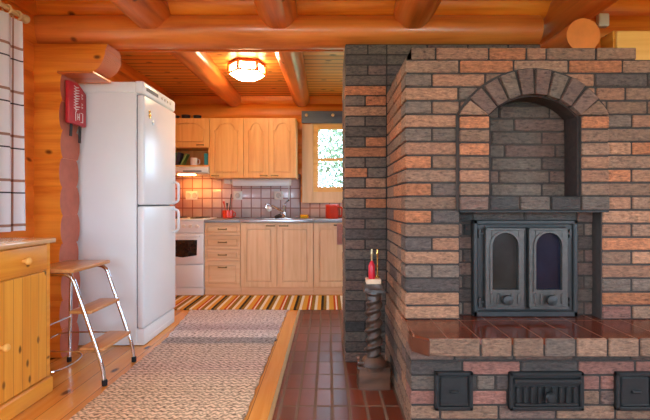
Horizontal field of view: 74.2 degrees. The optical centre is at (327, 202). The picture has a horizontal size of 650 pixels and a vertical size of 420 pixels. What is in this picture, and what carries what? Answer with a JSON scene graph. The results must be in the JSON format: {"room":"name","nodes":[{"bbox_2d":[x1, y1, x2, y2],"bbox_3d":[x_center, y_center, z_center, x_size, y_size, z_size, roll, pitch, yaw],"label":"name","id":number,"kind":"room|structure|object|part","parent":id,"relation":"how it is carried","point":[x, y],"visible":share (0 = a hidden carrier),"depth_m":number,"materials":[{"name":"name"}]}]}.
{"room":"traditional dwelling","nodes":[
{"label":"traditional dwelling","id":0,"kind":"room"},
{"bbox_2d":[33,44,120,357],"bbox_3d":[-1.787,-0.014,3.000,0.586,2.128,0.224,0,0,0],"label":"wall","id":1,"kind":"structure","parent":0,"point":[56,153],"depth_m":2.90,"materials":[{"name":"orange wood"}]},
{"bbox_2d":[65,80,85,142],"bbox_3d":[-1.770,-0.632,3.025,0.035,0.410,0.205,0,0,0],"label":"case","id":2,"kind":"object","parent":1,"relation":"attached to","point":[75,97],"visible":1,"depth_m":2.99,"materials":[{"name":"red plastic"}]},
{"bbox_2d":[57,71,110,82],"bbox_3d":[-1.692,-0.877,2.998,0.245,0.018,0.245,0,0,0],"label":"trim","id":3,"kind":"structure","parent":1,"relation":"attached to","point":[78,76],"depth_m":2.95,"materials":[{"name":"orange wood"}]},
{"bbox_2d":[115,49,342,51],"bbox_3d":[-0.805,-1.133,3.127,1.830,0.065,0.025,0,0,0],"label":"trim","id":4,"kind":"structure","parent":1,"relation":"attached to","point":[118,50],"depth_m":3.12,"materials":[{"name":"orange wood"}]},
{"bbox_2d":[34,15,543,48],"bbox_3d":[-0.275,-1.190,3.000,3.450,0.224,0.224,0,0,0],"label":"log beam","id":5,"kind":"structure","parent":1,"relation":"on","point":[117,31],"depth_m":2.90,"materials":[{"name":"orange wood"}]},
{"bbox_2d":[36,1,551,18],"bbox_3d":[-0.140,-1.380,3.000,3.720,0.200,0.200,0,0,0],"label":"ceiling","id":6,"kind":"structure","parent":5,"relation":"on","point":[541,8],"depth_m":2.92,"materials":[{"name":"orange wood"}]},
{"bbox_2d":[540,18,599,47],"bbox_3d":[1.545,-1.015,2.975,0.204,0.204,0.750,0,0,0],"label":"log","id":7,"kind":"object","parent":5,"relation":"attached to","point":[583,32],"visible":0.36,"depth_m":2.60,"materials":[{"name":"orange wood"}]},
{"bbox_2d":[0,0,173,237],"bbox_3d":[-2.080,-0.208,1.500,0.216,2.516,8.400,0,0,0],"label":"wall","id":8,"kind":"structure","parent":0,"point":[126,73],"depth_m":2.85,"materials":[{"name":"orange wood"}]},
{"bbox_2d":[0,2,29,23],"bbox_3d":[-1.926,-1.155,1.720,0.108,0.055,2.008,0,0,0],"label":"curtain rod","id":9,"kind":"object","parent":8,"relation":"attached to","point":[26,19],"visible":0.79,"depth_m":2.62,"materials":[{"name":"brown wood"}]},
{"bbox_2d":[0,0,25,231],"bbox_3d":[-1.900,-0.504,2.370,0.074,1.348,0.620,0,0,0],"label":"curtain","id":10,"kind":"object","parent":9,"relation":"hanging from","point":[12,150],"visible":0.92,"depth_m":2.60,"materials":[{"name":"white fabric"}]},
{"bbox_2d":[10,294,341,419],"bbox_3d":[0.560,1.112,1.500,5.680,0.116,8.600,0,0,0],"label":"floor","id":11,"kind":"structure","parent":0,"point":[75,386],"depth_m":2.64,"materials":[{"name":"brown wood"}]},
{"bbox_2d":[0,238,55,419],"bbox_3d":[-1.738,0.623,1.930,0.465,0.855,0.980,0,0,0],"label":"sideboard","id":12,"kind":"object","parent":11,"relation":"on","point":[25,377],"visible":1,"depth_m":2.19,"materials":[{"name":"orange wood"}]},
{"bbox_3d":[-1.528,0.684,2.033,0.041,0.037,0.038,0,0,0],"label":"knob","id":13,"kind":"part","parent":12,"relation":"part of","materials":[{"name":"brown wood"}]},
{"bbox_3d":[-1.556,0.298,2.151,0.021,0.140,0.435,0,0,0],"label":"drawer","id":14,"kind":"part","parent":12,"relation":"part of","materials":[{"name":"brown wood"}]},
{"bbox_3d":[-1.558,0.665,2.151,0.019,0.579,0.435,0,0,0],"label":"door","id":15,"kind":"part","parent":12,"relation":"part of","materials":[{"name":"brown wood"}]},
{"bbox_3d":[-1.526,0.295,2.180,0.041,0.037,0.038,0,0,0],"label":"knob","id":16,"kind":"part","parent":12,"relation":"part of","materials":[{"name":"brown wood"}]},
{"bbox_2d":[50,260,135,386],"bbox_3d":[-1.528,0.715,2.663,0.514,0.673,0.415,0,0,0],"label":"step stool","id":17,"kind":"object","parent":11,"relation":"on","point":[66,268],"visible":0.82,"depth_m":2.64,"materials":[{"name":"brown wood"}]},
{"bbox_3d":[-1.708,0.728,2.850,0.036,0.646,0.021,0,0,0],"label":"leg","id":18,"kind":"part","parent":17,"relation":"part of","materials":[{"name":"silver metal"}]},
{"bbox_3d":[-1.487,0.725,2.475,0.426,0.653,0.023,0,0,0],"label":"leg","id":19,"kind":"part","parent":17,"relation":"part of","materials":[{"name":"silver metal"}]},
{"bbox_3d":[-1.593,0.390,2.663,0.283,0.024,0.415,0,0,0],"label":"seat","id":20,"kind":"part","parent":17,"relation":"part of","materials":[{"name":"brown wood"}]},
{"bbox_3d":[-1.487,0.725,2.850,0.426,0.653,0.023,0,0,0],"label":"leg","id":21,"kind":"part","parent":17,"relation":"part of","materials":[{"name":"silver metal"}]},
{"bbox_2d":[77,81,179,344],"bbox_3d":[-1.619,0.075,3.480,0.663,1.950,0.660,0,0,0],"label":"refrigerator","id":22,"kind":"object","parent":11,"relation":"on","point":[126,162],"visible":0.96,"depth_m":3.15,"materials":[{"name":"white metal"}]},
{"bbox_3d":[-1.388,-0.851,3.480,0.074,0.098,0.660,0,0,0],"label":"panel","id":23,"kind":"part","parent":22,"relation":"part of","materials":[{"name":"white plastic"}]},
{"bbox_3d":[-1.373,0.472,3.480,0.051,0.895,0.660,0,0,0],"label":"door","id":24,"kind":"part","parent":22,"relation":"part of","materials":[{"name":"white metal"}]},
{"bbox_3d":[-1.373,-0.390,3.480,0.051,0.810,0.660,0,0,0],"label":"door","id":25,"kind":"part","parent":22,"relation":"part of","materials":[{"name":"white metal"}]},
{"bbox_3d":[-1.321,0.150,3.735,0.067,0.222,0.021,0,0,0],"label":"handle","id":26,"kind":"part","parent":22,"relation":"part of","materials":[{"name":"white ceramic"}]},
{"bbox_3d":[-1.321,-0.092,3.735,0.067,0.206,0.021,0,0,0],"label":"handle","id":27,"kind":"part","parent":22,"relation":"part of","materials":[{"name":"white plastic"}]},
{"bbox_2d":[69,310,286,419],"bbox_3d":[-0.864,1.046,2.820,0.935,0.015,2.740,0,0,0],"label":"woven rug","id":28,"kind":"object","parent":11,"relation":"on","point":[211,365],"visible":1,"depth_m":2.63,"materials":[{"name":"beige fabric"}]},
{"bbox_2d":[175,217,216,294],"bbox_3d":[-1.679,0.610,5.162,0.531,0.880,0.632,0,0,0],"label":"stove","id":29,"kind":"object","parent":11,"relation":"on","point":[190,238],"visible":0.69,"depth_m":4.89,"materials":[{"name":"white metal"}]},
{"bbox_3d":[-1.679,0.520,4.905,0.527,0.350,0.027,0,0,0],"label":"oven door","id":30,"kind":"part","parent":29,"relation":"part of","materials":[{"name":"white metal"}]},
{"bbox_3d":[-1.679,0.832,4.905,0.527,0.253,0.027,0,0,0],"label":"drawer","id":31,"kind":"part","parent":29,"relation":"part of","materials":[{"name":"white metal"}]},
{"bbox_3d":[-1.679,0.269,4.904,0.531,0.133,0.032,0,0,0],"label":"control panel","id":32,"kind":"part","parent":29,"relation":"part of","materials":[{"name":"white metal"}]},
{"bbox_2d":[205,222,240,294],"bbox_3d":[-1.204,0.636,5.170,0.411,0.828,0.600,0,0,0],"label":"drawer unit","id":33,"kind":"object","parent":11,"relation":"on","point":[222,239],"visible":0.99,"depth_m":4.90,"materials":[{"name":"brown wood"}]},
{"bbox_3d":[-1.203,0.810,4.909,0.404,0.294,0.023,0,0,0],"label":"drawer","id":34,"kind":"part","parent":33,"relation":"part of","materials":[{"name":"brown wood"}]},
{"bbox_3d":[-1.203,0.592,4.909,0.404,0.127,0.023,0,0,0],"label":"drawer","id":35,"kind":"part","parent":33,"relation":"part of","materials":[{"name":"brown wood"}]},
{"bbox_3d":[-1.203,0.448,4.909,0.404,0.145,0.023,0,0,0],"label":"drawer","id":36,"kind":"part","parent":33,"relation":"part of","materials":[{"name":"brown wood"}]},
{"bbox_3d":[-1.203,0.297,4.909,0.404,0.139,0.023,0,0,0],"label":"drawer","id":37,"kind":"part","parent":33,"relation":"part of","materials":[{"name":"brown wood"}]},
{"bbox_2d":[173,296,342,309],"bbox_3d":[-0.390,1.047,4.532,3.180,0.012,0.615,0,0,0],"label":"striped rug","id":38,"kind":"object","parent":11,"relation":"on","point":[181,302],"visible":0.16,"depth_m":4.45,"materials":[{"name":"multicoloured fabric"}]},
{"bbox_2d":[204,218,341,221],"bbox_3d":[-0.055,0.204,5.184,2.710,0.034,0.608,0,0,0],"label":"countertop","id":39,"kind":"structure","parent":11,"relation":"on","point":[213,219],"depth_m":4.88,"materials":[{"name":"grey laminate"}]},
{"bbox_2d":[222,210,235,218],"bbox_3d":[-1.230,0.140,5.296,0.148,0.100,0.135,0,0,40],"label":"pot","id":40,"kind":"object","parent":39,"relation":"on","point":[227,214],"visible":1,"depth_m":5.25,"materials":[{"name":"red ceramic"}]},
{"bbox_2d":[265,199,288,217],"bbox_3d":[-0.642,0.071,5.361,0.309,0.232,0.107,0,0,-18],"label":"tap","id":41,"kind":"object","parent":39,"relation":"on","point":[266,204],"visible":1,"depth_m":5.40,"materials":[{"name":"silver metal"}]},
{"bbox_3d":[-0.667,0.065,5.345,0.261,0.129,0.030,0,0,-33],"label":"spout","id":42,"kind":"part","parent":41,"relation":"part of","materials":[{"name":"silver metal"}]},
{"bbox_2d":[240,218,314,221],"bbox_3d":[-0.583,0.204,5.184,0.833,0.034,0.608,0,0,0],"label":"sink","id":43,"kind":"object","parent":39,"relation":"in","point":[245,219],"depth_m":4.88,"materials":[{"name":"metal"}]},
{"bbox_2d":[325,204,342,218],"bbox_3d":[0.072,0.102,5.300,0.214,0.175,0.170,0,0,0],"label":"canister","id":44,"kind":"object","parent":39,"relation":"on","point":[331,210],"visible":0.97,"depth_m":5.23,"materials":[{"name":"red ceramic"}]},
{"bbox_2d":[241,222,313,294],"bbox_3d":[-0.581,0.636,5.170,0.830,0.828,0.600,0,0,0],"label":"base cabinet","id":45,"kind":"object","parent":11,"relation":"on","point":[277,258],"visible":1,"depth_m":4.90,"materials":[{"name":"brown wood"}]},
{"bbox_3d":[-0.788,0.593,4.909,0.410,0.729,0.023,0,0,0],"label":"door","id":46,"kind":"part","parent":45,"relation":"part of","materials":[{"name":"brown wood"}]},
{"bbox_3d":[-0.374,0.593,4.909,0.410,0.729,0.023,0,0,0],"label":"door","id":47,"kind":"part","parent":45,"relation":"part of","materials":[{"name":"brown wood"}]},
{"bbox_2d":[268,309,300,419],"bbox_3d":[-0.281,1.050,2.370,0.022,0.009,3.740,0,0,0],"label":"trim","id":48,"kind":"structure","parent":11,"relation":"on","point":[270,417],"depth_m":2.63,"materials":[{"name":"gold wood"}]},
{"bbox_2d":[314,222,342,294],"bbox_3d":[0.128,0.636,5.170,0.583,0.828,0.600,0,0,0],"label":"base unit","id":49,"kind":"object","parent":11,"relation":"on","point":[328,262],"visible":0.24,"depth_m":4.90,"materials":[{"name":"brown wood"}]},
{"bbox_3d":[0.185,0.250,4.870,0.244,0.014,0.054,0,0,0],"label":"towel rail","id":50,"kind":"object","parent":49,"relation":"attached to","visible":0},
{"bbox_2d":[337,224,342,244],"bbox_3d":[0.160,0.354,4.849,0.120,0.231,0.030,0,0,0],"label":"towel","id":51,"kind":"object","parent":50,"relation":"hanging from","point":[339,226],"visible":0.54,"depth_m":4.84,"materials":[{"name":"pink fabric"}]},
{"bbox_2d":[601,31,649,59],"bbox_3d":[2.067,0.000,2.651,0.665,2.100,0.179,0,0,0],"label":"tall cabinet","id":52,"kind":"object","parent":11,"relation":"on","point":[640,40],"visible":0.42,"depth_m":2.60,"materials":[{"name":"beige wood"}]},
{"bbox_2d":[173,96,342,205],"bbox_3d":[0.560,-0.208,5.600,5.280,2.516,0.216,0,0,0],"label":"wall","id":53,"kind":"structure","parent":0,"point":[205,106],"depth_m":5.50,"materials":[{"name":"orange wood"}]},
{"bbox_2d":[186,191,196,199],"bbox_3d":[-1.740,-0.095,5.482,0.150,0.110,0.016,0,0,0],"label":"wall socket","id":54,"kind":"object","parent":53,"relation":"attached to","point":[190,195],"visible":1,"depth_m":5.48,"materials":[{"name":"white plastic"}]},
{"bbox_2d":[175,166,209,175],"bbox_3d":[-1.692,-0.387,5.290,0.536,0.099,0.390,0,0,0],"label":"range hood","id":55,"kind":"object","parent":53,"relation":"attached to","point":[179,170],"visible":0.8,"depth_m":5.11,"materials":[{"name":"white metal"}]},
{"bbox_2d":[178,174,195,175],"bbox_3d":[-1.720,-0.344,5.245,0.200,0.014,0.070,0,0,0],"label":"lamp","id":56,"kind":"object","parent":55,"relation":"attached to","point":[178,174],"depth_m":5.24,"materials":[{"name":"white plastic"}]},
{"bbox_2d":[175,148,209,166],"bbox_3d":[-1.691,-0.551,5.327,0.538,0.226,0.315,0,0,0],"label":"open shelf","id":57,"kind":"object","parent":53,"relation":"attached to","point":[199,155],"visible":0.21,"depth_m":5.47,"materials":[{"name":"brown wood"}]},
{"bbox_2d":[175,152,183,164],"bbox_3d":[-1.820,-0.533,5.277,0.071,0.169,0.113,0,0,0],"label":"book","id":58,"kind":"object","parent":57,"relation":"on","point":[179,155],"visible":0.78,"depth_m":5.22,"materials":[{"name":"black paper"}]},
{"bbox_2d":[180,153,188,164],"bbox_3d":[-1.756,-0.527,5.277,0.086,0.158,0.113,0,0,0],"label":"book","id":59,"kind":"object","parent":57,"relation":"on","point":[186,156],"visible":0.8,"depth_m":5.24,"materials":[{"name":"green paper"}]},
{"bbox_2d":[190,158,199,164],"bbox_3d":[-1.630,-0.503,5.254,0.106,0.095,0.082,0,0,31],"label":"mug","id":60,"kind":"object","parent":57,"relation":"on","point":[193,161],"visible":0.77,"depth_m":5.23,"materials":[{"name":"white ceramic"}]},
{"bbox_2d":[204,153,207,164],"bbox_3d":[-1.476,-0.528,5.240,0.048,0.144,0.080,0,0,0],"label":"carton","id":61,"kind":"object","parent":57,"relation":"on","point":[205,154],"visible":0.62,"depth_m":5.20,"materials":[{"name":"teal cardboard"}]},
{"bbox_2d":[175,118,209,150],"bbox_3d":[-1.690,-0.843,5.303,0.538,0.355,0.364,0,0,0],"label":"upper cabinet","id":62,"kind":"object","parent":53,"relation":"attached to","point":[191,134],"visible":0.77,"depth_m":5.15,"materials":[{"name":"brown wood"}]},
{"bbox_2d":[181,114,190,117],"bbox_3d":[-1.750,-1.050,5.300,0.110,0.060,0.108,0,0,0],"label":"bowl","id":63,"kind":"object","parent":62,"relation":"on","point":[183,115],"visible":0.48,"depth_m":5.25,"materials":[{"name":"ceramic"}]},
{"bbox_2d":[210,118,245,178],"bbox_3d":[-1.216,-0.660,5.303,0.407,0.720,0.364,0,0,0],"label":"upper cabinet","id":64,"kind":"object","parent":53,"relation":"attached to","point":[226,134],"visible":0.98,"depth_m":5.15,"materials":[{"name":"brown wood"}]},
{"bbox_2d":[224,179,231,183],"bbox_3d":[-1.268,-0.270,5.445,0.085,0.060,0.090,0,0,0],"label":"box","id":65,"kind":"object","parent":64,"relation":"attached to","point":[226,181],"visible":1,"depth_m":5.40,"materials":[{"name":"white plastic"}]},
{"bbox_2d":[233,191,241,199],"bbox_3d":[-1.150,-0.095,5.482,0.110,0.110,0.016,0,0,0],"label":"wall socket","id":66,"kind":"object","parent":53,"relation":"attached to","point":[237,195],"visible":1,"depth_m":5.48,"materials":[{"name":"white plastic"}]},
{"bbox_2d":[174,174,342,217],"bbox_3d":[-0.285,-0.090,5.500,3.370,0.560,0.020,0,0,0],"label":"tile backsplash","id":67,"kind":"structure","parent":53,"relation":"attached to","point":[211,193],"depth_m":5.49,"materials":[{"name":"tile"}]},
{"bbox_2d":[244,118,297,178],"bbox_3d":[-0.697,-0.660,5.303,0.626,0.720,0.364,0,0,0],"label":"upper cabinet","id":68,"kind":"object","parent":53,"relation":"attached to","point":[270,144],"visible":0.99,"depth_m":5.15,"materials":[{"name":"brown wood"}]},
{"bbox_3d":[-0.858,-0.660,5.159,0.298,0.712,0.023,0,0,0],"label":"door","id":69,"kind":"part","parent":68,"relation":"part of","materials":[{"name":"brown wood"}]},
{"bbox_2d":[232,179,290,185],"bbox_3d":[-0.830,-0.256,5.375,0.740,0.087,0.090,0,0,0],"label":"strip light","id":70,"kind":"object","parent":68,"relation":"attached to","point":[235,182],"visible":0.99,"depth_m":5.33,"materials":[{"name":"white plastic"}]},
{"bbox_2d":[233,181,288,185],"bbox_3d":[-0.830,-0.243,5.338,0.700,0.063,0.015,0,0,0],"label":"diffuser","id":71,"kind":"object","parent":70,"relation":"attached to","point":[235,183],"depth_m":5.33,"materials":[{"name":"white plastic"}]},
{"bbox_3d":[-0.546,-0.660,5.159,0.318,0.712,0.023,0,0,0],"label":"door","id":72,"kind":"part","parent":68,"relation":"part of","materials":[{"name":"brown wood"}]},
{"bbox_2d":[274,191,282,199],"bbox_3d":[-0.630,-0.095,5.482,0.110,0.110,0.016,0,0,0],"label":"wall socket","id":73,"kind":"object","parent":53,"relation":"attached to","point":[277,194],"visible":1,"depth_m":5.48,"materials":[{"name":"white plastic"}]},
{"bbox_2d":[302,123,342,202],"bbox_3d":[0.295,-0.532,5.588,1.250,1.065,0.245,0,0,0],"label":"window","id":74,"kind":"structure","parent":53,"relation":"in","point":[311,193],"depth_m":5.46,"materials":[{"name":"brown wood"}]},
{"bbox_3d":[0.295,-0.573,5.508,0.970,0.865,0.045,0,0,0],"label":"frame","id":75,"kind":"part","parent":74,"relation":"part of","materials":[{"name":"brown wood"}]},
{"bbox_2d":[302,111,342,122],"bbox_3d":[0.333,-1.089,5.429,1.335,0.152,0.078,0,0,0],"label":"valance board","id":76,"kind":"object","parent":53,"relation":"attached to","point":[307,116],"visible":0.52,"depth_m":5.44,"materials":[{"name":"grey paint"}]},
{"bbox_2d":[35,0,552,95],"bbox_3d":[0.560,-1.490,1.500,5.680,0.250,8.600,0,0,0],"label":"ceiling","id":77,"kind":"structure","parent":0,"point":[324,70],"depth_m":4.43,"materials":[{"name":"orange wood"}]},
{"bbox_2d":[110,0,240,106],"bbox_3d":[-1.205,-1.289,1.502,0.272,0.272,7.965,0,0,0],"label":"ceiling beam","id":78,"kind":"structure","parent":77,"relation":"attached to","point":[147,14],"depth_m":3.58,"materials":[{"name":"orange wood"}]},
{"bbox_2d":[227,58,266,80],"bbox_3d":[-0.790,-1.294,4.200,0.371,0.147,0.362,0,0,0],"label":"ceiling lamp","id":79,"kind":"object","parent":77,"relation":"attached to","point":[241,69],"visible":1,"depth_m":4.10,"materials":[{"name":"white glass"}]},
{"bbox_3d":[-0.790,-1.302,4.200,0.309,0.064,0.300,0,0,0],"label":"glass","id":80,"kind":"part","parent":79,"relation":"part of","materials":[{"name":"white glass"}]},
{"bbox_3d":[-0.790,-1.236,4.200,0.329,0.033,0.320,0,0,0],"label":"glass","id":81,"kind":"part","parent":79,"relation":"part of","materials":[{"name":"white glass"}]},
{"bbox_2d":[253,0,309,106],"bbox_3d":[-0.335,-1.289,1.502,0.272,0.272,7.965,0,0,0],"label":"ceiling beam","id":82,"kind":"structure","parent":77,"relation":"attached to","point":[276,14],"depth_m":3.50,"materials":[{"name":"orange wood"}]},
{"bbox_2d":[393,0,441,28],"bbox_3d":[0.575,-1.289,1.502,0.272,0.272,7.965,0,0,0],"label":"ceiling beam","id":83,"kind":"structure","parent":77,"relation":"attached to","point":[412,14],"depth_m":2.69,"materials":[{"name":"orange wood"}]},
{"bbox_2d":[540,0,618,45],"bbox_3d":[1.625,-1.289,1.502,0.272,0.272,7.965,0,0,0],"label":"ceiling beam","id":84,"kind":"structure","parent":77,"relation":"attached to","point":[560,14],"depth_m":2.75,"materials":[{"name":"orange wood"}]},
{"bbox_2d":[272,310,405,419],"bbox_3d":[1.410,1.052,2.370,3.360,0.004,3.740,0,0,0],"label":"tiled floor","id":85,"kind":"structure","parent":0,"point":[318,383],"depth_m":2.49,"materials":[{"name":"tile"}]},
{"bbox_2d":[356,277,390,390],"bbox_3d":[0.262,0.741,2.470,0.199,0.618,0.156,0,0,0],"label":"stand","id":86,"kind":"object","parent":85,"relation":"on","point":[373,371],"visible":1,"depth_m":2.43,"materials":[{"name":"brown wood"}]},
{"bbox_2d":[368,260,374,278],"bbox_3d":[0.250,0.380,2.458,0.038,0.104,0.037,0,0,0],"label":"candle","id":87,"kind":"object","parent":86,"relation":"on","point":[371,267],"visible":1,"depth_m":2.44,"materials":[{"name":"red wax"}]},
{"bbox_3d":[0.262,0.720,2.470,0.108,0.340,0.108,0,0,0],"label":"twisted stem","id":88,"kind":"part","parent":86,"relation":"part of","materials":[{"name":"brown wood"}]},
{"bbox_2d":[375,249,379,277],"bbox_3d":[0.286,0.349,2.488,0.026,0.165,0.025,0,0,0],"label":"candlestick","id":89,"kind":"object","parent":86,"relation":"on","point":[377,252],"visible":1,"depth_m":2.48,"materials":[{"name":"gold metal"}]},
{"bbox_2d":[342,44,539,361],"bbox_3d":[0.755,0.002,3.104,1.290,2.097,0.552,0,0,0],"label":"brick wall","id":90,"kind":"structure","parent":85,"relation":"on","point":[369,70],"depth_m":2.83,"materials":[{"name":"grey brick"}]},
{"bbox_2d":[385,48,649,419],"bbox_3d":[1.046,0.135,2.334,1.348,1.831,0.981,0,0,0],"label":"brick fireplace","id":91,"kind":"object","parent":85,"relation":"on","point":[518,180],"visible":1,"depth_m":2.15,"materials":[{"name":"brown brick"}]},
{"bbox_3d":[0.568,0.848,1.930,0.042,0.012,0.016,0,0,0],"label":"handle","id":92,"kind":"part","parent":91,"relation":"part of","materials":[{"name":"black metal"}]},
{"bbox_3d":[0.895,0.331,2.182,0.196,0.409,0.032,0,0,0],"label":"fire door","id":93,"kind":"part","parent":91,"relation":"part of","materials":[{"name":"grey metal"}]},
{"bbox_3d":[0.895,0.294,2.189,0.136,0.292,0.006,0,0,0],"label":"glass","id":94,"kind":"part","parent":91,"relation":"part of","materials":[{"name":"black glass"}]},
{"bbox_3d":[0.895,0.485,2.150,0.054,0.054,0.045,0,0,0],"label":"knob","id":95,"kind":"part","parent":91,"relation":"part of","materials":[{"name":"black metal"}]},
{"bbox_3d":[1.008,0.334,2.209,0.533,0.494,0.046,0,0,0],"label":"fire door frame","id":96,"kind":"part","parent":91,"relation":"part of","materials":[{"name":"black metal"}]},
{"bbox_3d":[0.984,0.849,1.945,0.336,0.173,0.050,0,0,0],"label":"ash door","id":97,"kind":"part","parent":91,"relation":"part of","materials":[{"name":"black metal"}]},
{"bbox_3d":[1.115,0.331,2.182,0.196,0.409,0.032,0,0,0],"label":"fire door","id":98,"kind":"part","parent":91,"relation":"part of","materials":[{"name":"grey metal"}]},
{"bbox_3d":[1.115,0.294,2.189,0.136,0.292,0.006,0,0,0],"label":"glass","id":99,"kind":"part","parent":91,"relation":"part of","materials":[{"name":"black glass"}]},
{"bbox_3d":[0.984,0.861,1.914,0.048,0.047,0.056,0,0,0],"label":"knob","id":100,"kind":"part","parent":91,"relation":"part of","materials":[{"name":"black metal"}]},
{"bbox_3d":[1.115,0.485,2.150,0.054,0.054,0.045,0,0,0],"label":"knob","id":101,"kind":"part","parent":91,"relation":"part of","materials":[{"name":"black metal"}]},
{"bbox_3d":[1.385,0.849,1.930,0.042,0.012,0.016,0,0,0],"label":"handle","id":102,"kind":"part","parent":91,"relation":"part of","materials":[{"name":"black metal"}]},
{"bbox_2d":[591,0,649,47],"bbox_3d":[2.460,-0.208,3.000,1.480,2.516,0.216,0,0,0],"label":"wall","id":103,"kind":"structure","parent":0,"point":[624,15],"depth_m":2.90,"materials":[{"name":"orange wood"}]},
{"bbox_2d":[596,13,608,27],"bbox_3d":[1.834,-1.218,2.873,0.068,0.085,0.045,0,0,0],"label":"junction box","id":104,"kind":"object","parent":103,"relation":"attached to","point":[602,19],"visible":0.88,"depth_m":2.85,"materials":[{"name":"white plastic"}]},
{"label":"outside","id":105,"kind":"structure","parent":0,"visible":0},
{"bbox_3d":[0.000,1.600,0.000,60.000,0.100,60.000,0,0,0],"label":"ground","id":106,"kind":"structure","parent":105,"visible":0},
{"bbox_2d":[318,130,342,186],"bbox_3d":[0.903,-0.949,10.504,3.013,5.003,2.438,0,0,9],"label":"birch tree","id":107,"kind":"object","parent":106,"relation":"on","point":[336,133],"visible":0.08,"depth_m":10.17,"materials":[{"name":"green plant"}]}
]}

